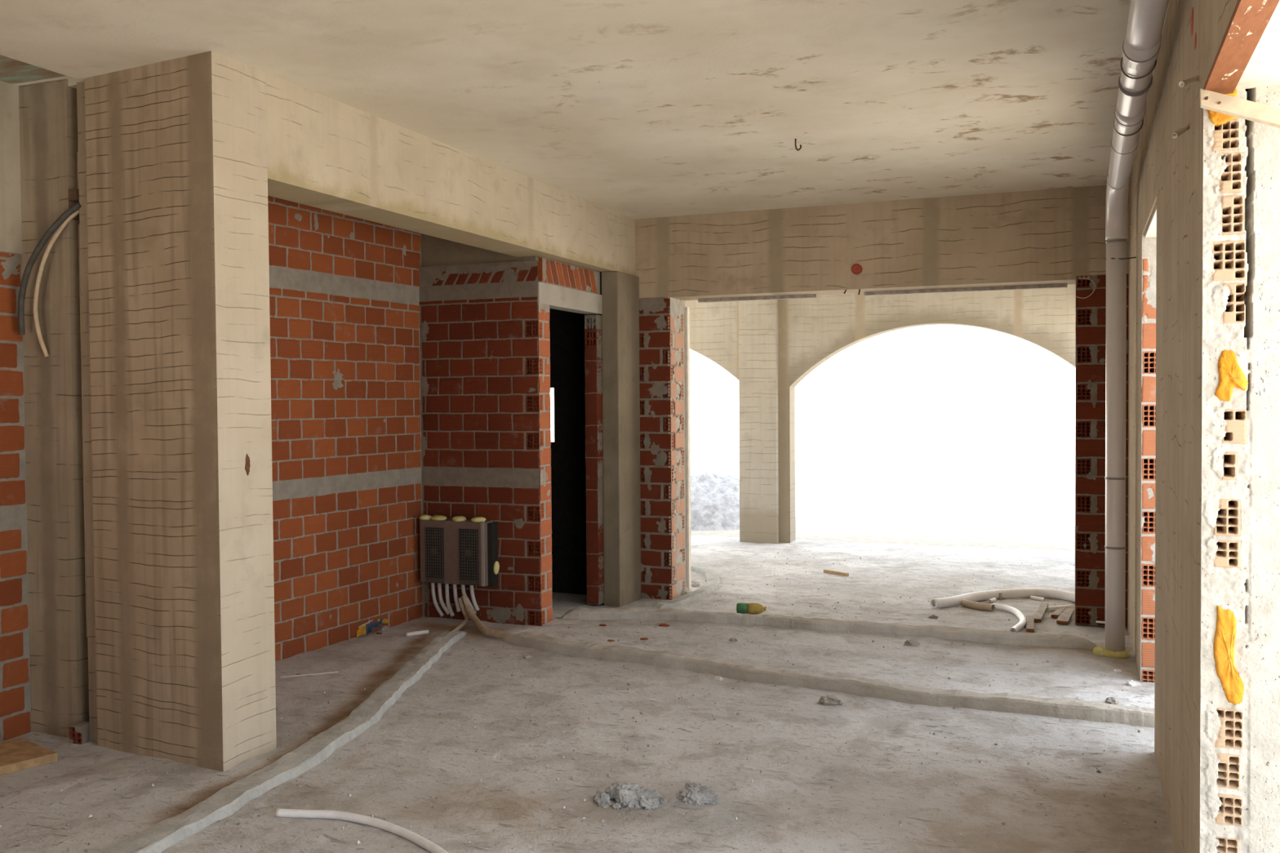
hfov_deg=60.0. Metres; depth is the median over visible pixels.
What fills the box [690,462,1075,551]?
ground
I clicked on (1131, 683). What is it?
rubble stone
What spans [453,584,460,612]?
pipe
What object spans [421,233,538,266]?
beam
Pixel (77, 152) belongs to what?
conduit
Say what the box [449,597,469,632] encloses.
pipe
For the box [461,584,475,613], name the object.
pipe
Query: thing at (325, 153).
beam
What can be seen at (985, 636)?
ridge
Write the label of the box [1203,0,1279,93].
lintel
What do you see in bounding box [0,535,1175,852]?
floor
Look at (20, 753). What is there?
wooden board
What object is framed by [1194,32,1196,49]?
paint mark
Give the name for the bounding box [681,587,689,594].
rubble stone
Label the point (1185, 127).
stub
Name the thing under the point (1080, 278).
wire loop
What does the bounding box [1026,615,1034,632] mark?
timber offcut
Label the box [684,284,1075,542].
wall
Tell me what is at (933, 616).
rubble stone
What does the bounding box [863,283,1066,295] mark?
batten
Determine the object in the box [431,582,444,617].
pipe
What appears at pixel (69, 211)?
conduit
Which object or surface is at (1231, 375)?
foam patch
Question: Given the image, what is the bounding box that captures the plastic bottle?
[736,602,766,613]
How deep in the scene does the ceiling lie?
4.83 m
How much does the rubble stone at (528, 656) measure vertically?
0.038 m
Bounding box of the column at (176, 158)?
[84,50,276,772]
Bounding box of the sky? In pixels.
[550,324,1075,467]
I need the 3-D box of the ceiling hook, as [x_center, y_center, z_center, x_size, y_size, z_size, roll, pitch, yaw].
[0.855,-1.530,5.996,0.038,0.076,0.009,0,2,22]
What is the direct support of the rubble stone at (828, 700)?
on the floor at (416, 750)
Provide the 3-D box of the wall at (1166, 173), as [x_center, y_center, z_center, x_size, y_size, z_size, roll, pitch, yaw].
[2.023,-0.023,3.910,0.288,2.985,14.560,0,2,22]
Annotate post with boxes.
[601,271,641,606]
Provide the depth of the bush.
13.63 m
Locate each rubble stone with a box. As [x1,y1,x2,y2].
[378,625,388,631]
[522,654,532,658]
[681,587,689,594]
[691,579,699,586]
[713,675,724,680]
[728,637,737,641]
[818,695,843,706]
[903,639,919,645]
[928,614,937,618]
[1105,697,1120,704]
[1111,668,1121,672]
[1124,680,1141,686]
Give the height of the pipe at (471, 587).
0.192 m
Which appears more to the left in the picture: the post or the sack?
the sack
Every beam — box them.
[266,72,635,275]
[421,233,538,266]
[635,185,1128,300]
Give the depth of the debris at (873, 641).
4.88 m
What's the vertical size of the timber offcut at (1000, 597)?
0.050 m
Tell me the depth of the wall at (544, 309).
7.44 m
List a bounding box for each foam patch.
[1207,109,1235,126]
[1213,605,1244,706]
[1214,349,1248,401]
[1224,88,1237,96]
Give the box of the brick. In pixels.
[69,721,89,744]
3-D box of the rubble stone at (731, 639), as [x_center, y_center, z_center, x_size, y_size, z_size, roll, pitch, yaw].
[0.576,1.319,6.844,0.054,0.033,0.039,0,2,22]
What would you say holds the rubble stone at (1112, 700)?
on the floor at (416, 750)
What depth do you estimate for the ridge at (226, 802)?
4.46 m
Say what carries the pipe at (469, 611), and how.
on the floor at (416, 750)
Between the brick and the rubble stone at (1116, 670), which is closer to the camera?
the brick
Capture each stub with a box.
[1171,122,1189,137]
[1178,75,1199,87]
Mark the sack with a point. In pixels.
(363, 629)
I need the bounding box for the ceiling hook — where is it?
[794,138,801,151]
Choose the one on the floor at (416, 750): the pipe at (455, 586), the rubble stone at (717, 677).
the rubble stone at (717, 677)
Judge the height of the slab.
0.265 m
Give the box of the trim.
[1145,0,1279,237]
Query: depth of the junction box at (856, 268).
7.99 m
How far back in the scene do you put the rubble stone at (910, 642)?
6.70 m
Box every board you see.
[0,737,57,775]
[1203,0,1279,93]
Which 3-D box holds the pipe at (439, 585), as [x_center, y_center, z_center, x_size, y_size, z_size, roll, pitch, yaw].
[-1.339,1.164,7.555,0.125,0.231,0.035,1,2,42]
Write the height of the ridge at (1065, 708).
0.196 m
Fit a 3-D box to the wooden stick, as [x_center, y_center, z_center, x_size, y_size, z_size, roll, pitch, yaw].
[1.731,1.291,9.791,0.030,0.025,0.278,-1,2,-37]
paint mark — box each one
[1191,7,1193,35]
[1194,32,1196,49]
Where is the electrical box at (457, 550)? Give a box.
[418,514,499,587]
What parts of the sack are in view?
printed panel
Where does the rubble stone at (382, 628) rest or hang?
on the floor at (416, 750)
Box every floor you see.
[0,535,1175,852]
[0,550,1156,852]
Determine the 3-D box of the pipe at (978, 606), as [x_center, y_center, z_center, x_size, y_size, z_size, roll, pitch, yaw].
[2.482,1.316,8.153,0.061,0.057,0.274,-1,2,-34]
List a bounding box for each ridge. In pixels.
[102,631,466,852]
[500,631,1154,728]
[560,607,1097,649]
[651,564,719,608]
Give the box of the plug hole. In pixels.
[244,453,249,475]
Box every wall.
[0,80,22,253]
[0,251,31,742]
[18,78,97,742]
[267,195,423,661]
[418,260,542,626]
[533,257,599,626]
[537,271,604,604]
[667,297,687,599]
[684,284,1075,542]
[1127,0,1248,852]
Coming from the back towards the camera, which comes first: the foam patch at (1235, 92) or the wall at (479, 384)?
the wall at (479, 384)
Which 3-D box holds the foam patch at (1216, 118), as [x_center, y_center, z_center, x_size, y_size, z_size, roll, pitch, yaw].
[1.494,-0.801,2.852,0.072,0.052,0.024,0,2,22]
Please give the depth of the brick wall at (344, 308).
6.93 m
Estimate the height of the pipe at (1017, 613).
0.063 m
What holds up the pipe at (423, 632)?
on the floor at (416, 750)
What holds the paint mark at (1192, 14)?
attached to the wall at (1166, 173)
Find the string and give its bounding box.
[280,671,338,677]
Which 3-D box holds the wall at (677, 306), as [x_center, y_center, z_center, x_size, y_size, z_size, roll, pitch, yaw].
[0.296,0.175,8.741,0.027,2.360,0.350,0,2,22]
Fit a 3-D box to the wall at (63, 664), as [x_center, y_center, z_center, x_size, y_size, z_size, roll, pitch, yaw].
[-2.625,-0.058,5.152,0.715,2.965,0.365,0,2,22]
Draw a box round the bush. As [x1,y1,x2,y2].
[690,471,739,530]
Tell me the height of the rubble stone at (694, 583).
0.092 m
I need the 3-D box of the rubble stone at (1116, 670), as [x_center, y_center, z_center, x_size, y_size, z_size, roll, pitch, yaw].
[2.588,1.330,6.018,0.037,0.026,0.038,-1,2,-28]
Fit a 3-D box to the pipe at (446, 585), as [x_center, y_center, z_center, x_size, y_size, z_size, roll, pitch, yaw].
[-1.297,1.172,7.538,0.034,0.237,0.100,-2,2,-40]
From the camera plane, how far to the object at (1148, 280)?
5.76 m
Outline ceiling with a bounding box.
[0,0,1169,218]
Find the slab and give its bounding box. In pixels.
[0,54,66,84]
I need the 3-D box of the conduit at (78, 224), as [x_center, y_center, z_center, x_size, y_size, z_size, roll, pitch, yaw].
[-2.489,0.022,4.973,0.022,1.850,0.021,0,2,22]
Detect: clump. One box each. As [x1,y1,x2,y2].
[592,782,667,810]
[678,782,718,805]
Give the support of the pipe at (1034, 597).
on the floor at (416, 750)
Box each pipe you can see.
[275,808,448,852]
[405,630,429,636]
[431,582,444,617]
[437,583,449,614]
[444,583,454,617]
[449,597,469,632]
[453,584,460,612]
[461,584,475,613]
[461,594,512,639]
[469,585,479,611]
[929,588,1075,608]
[960,599,995,611]
[987,597,996,603]
[992,603,1026,632]
[1030,595,1045,601]
[1045,604,1075,612]
[1093,0,1168,658]
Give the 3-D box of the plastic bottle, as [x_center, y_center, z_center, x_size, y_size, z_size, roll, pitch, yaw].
[0.803,1.310,7.983,0.211,0.084,0.082,0,1,11]
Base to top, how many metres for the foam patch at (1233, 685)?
0.259 m
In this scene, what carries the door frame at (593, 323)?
attached to the doorway at (566, 329)
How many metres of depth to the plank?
2.74 m
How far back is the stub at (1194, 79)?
2.96 m
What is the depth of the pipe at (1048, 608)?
8.01 m
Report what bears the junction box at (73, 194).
attached to the wall at (63, 664)
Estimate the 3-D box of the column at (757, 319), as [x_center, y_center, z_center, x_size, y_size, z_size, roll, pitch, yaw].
[1.293,-0.214,12.016,0.415,2.985,0.130,0,2,22]
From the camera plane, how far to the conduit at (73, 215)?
4.91 m
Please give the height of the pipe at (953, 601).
0.083 m
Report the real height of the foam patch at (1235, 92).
0.040 m
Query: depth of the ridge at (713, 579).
8.77 m
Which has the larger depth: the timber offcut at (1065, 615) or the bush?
the bush
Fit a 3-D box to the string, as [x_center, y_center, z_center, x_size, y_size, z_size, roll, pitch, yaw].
[-1.814,1.363,6.090,0.308,0.008,0.005,-1,1,-21]
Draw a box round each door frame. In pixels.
[584,315,604,604]
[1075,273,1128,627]
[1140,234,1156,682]
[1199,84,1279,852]
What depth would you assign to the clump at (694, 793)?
4.14 m
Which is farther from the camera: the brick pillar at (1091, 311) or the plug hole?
the brick pillar at (1091, 311)
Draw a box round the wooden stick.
[823,569,848,576]
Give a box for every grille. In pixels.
[424,527,444,583]
[458,528,479,585]
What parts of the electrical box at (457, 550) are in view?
panel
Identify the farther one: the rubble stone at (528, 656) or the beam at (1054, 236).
the beam at (1054, 236)
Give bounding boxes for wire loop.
[1075,278,1095,298]
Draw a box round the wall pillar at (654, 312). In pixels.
[639,297,684,599]
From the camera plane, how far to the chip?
7.32 m
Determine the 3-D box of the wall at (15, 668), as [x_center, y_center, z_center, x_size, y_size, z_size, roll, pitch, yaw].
[-3.568,0.364,3.393,0.228,2.200,3.650,0,2,22]
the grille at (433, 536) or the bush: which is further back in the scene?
the bush
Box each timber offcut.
[997,592,1006,599]
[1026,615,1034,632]
[1034,602,1048,622]
[1050,604,1066,617]
[1056,608,1074,624]
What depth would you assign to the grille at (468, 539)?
7.43 m
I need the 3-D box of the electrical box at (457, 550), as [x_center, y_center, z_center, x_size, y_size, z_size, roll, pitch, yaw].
[-1.231,0.839,7.520,0.595,0.470,0.120,0,2,22]
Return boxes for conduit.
[17,202,81,334]
[32,209,79,356]
[76,151,79,189]
[78,224,87,637]
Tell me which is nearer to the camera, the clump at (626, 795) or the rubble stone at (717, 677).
the clump at (626, 795)
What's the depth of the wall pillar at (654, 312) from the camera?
8.62 m
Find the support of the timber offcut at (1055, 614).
on the floor at (416, 750)
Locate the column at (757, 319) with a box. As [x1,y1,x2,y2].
[738,299,778,543]
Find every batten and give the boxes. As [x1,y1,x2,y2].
[684,306,691,591]
[697,293,817,302]
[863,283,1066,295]
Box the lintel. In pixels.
[537,281,602,314]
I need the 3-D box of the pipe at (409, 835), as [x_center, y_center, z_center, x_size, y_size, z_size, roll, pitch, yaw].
[-0.894,1.397,3.801,0.920,0.035,0.166,1,2,34]
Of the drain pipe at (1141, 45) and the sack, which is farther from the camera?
the sack
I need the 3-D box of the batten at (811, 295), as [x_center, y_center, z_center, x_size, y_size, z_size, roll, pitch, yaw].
[0.903,-0.992,8.573,0.940,0.028,0.045,0,2,22]
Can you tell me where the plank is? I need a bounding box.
[1199,88,1279,128]
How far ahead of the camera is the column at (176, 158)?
4.62 m
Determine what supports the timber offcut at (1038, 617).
on the floor at (416, 750)
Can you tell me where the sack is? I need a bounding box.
[356,618,389,637]
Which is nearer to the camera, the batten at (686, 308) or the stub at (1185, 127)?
the stub at (1185, 127)
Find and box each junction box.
[68,188,79,202]
[851,263,862,274]

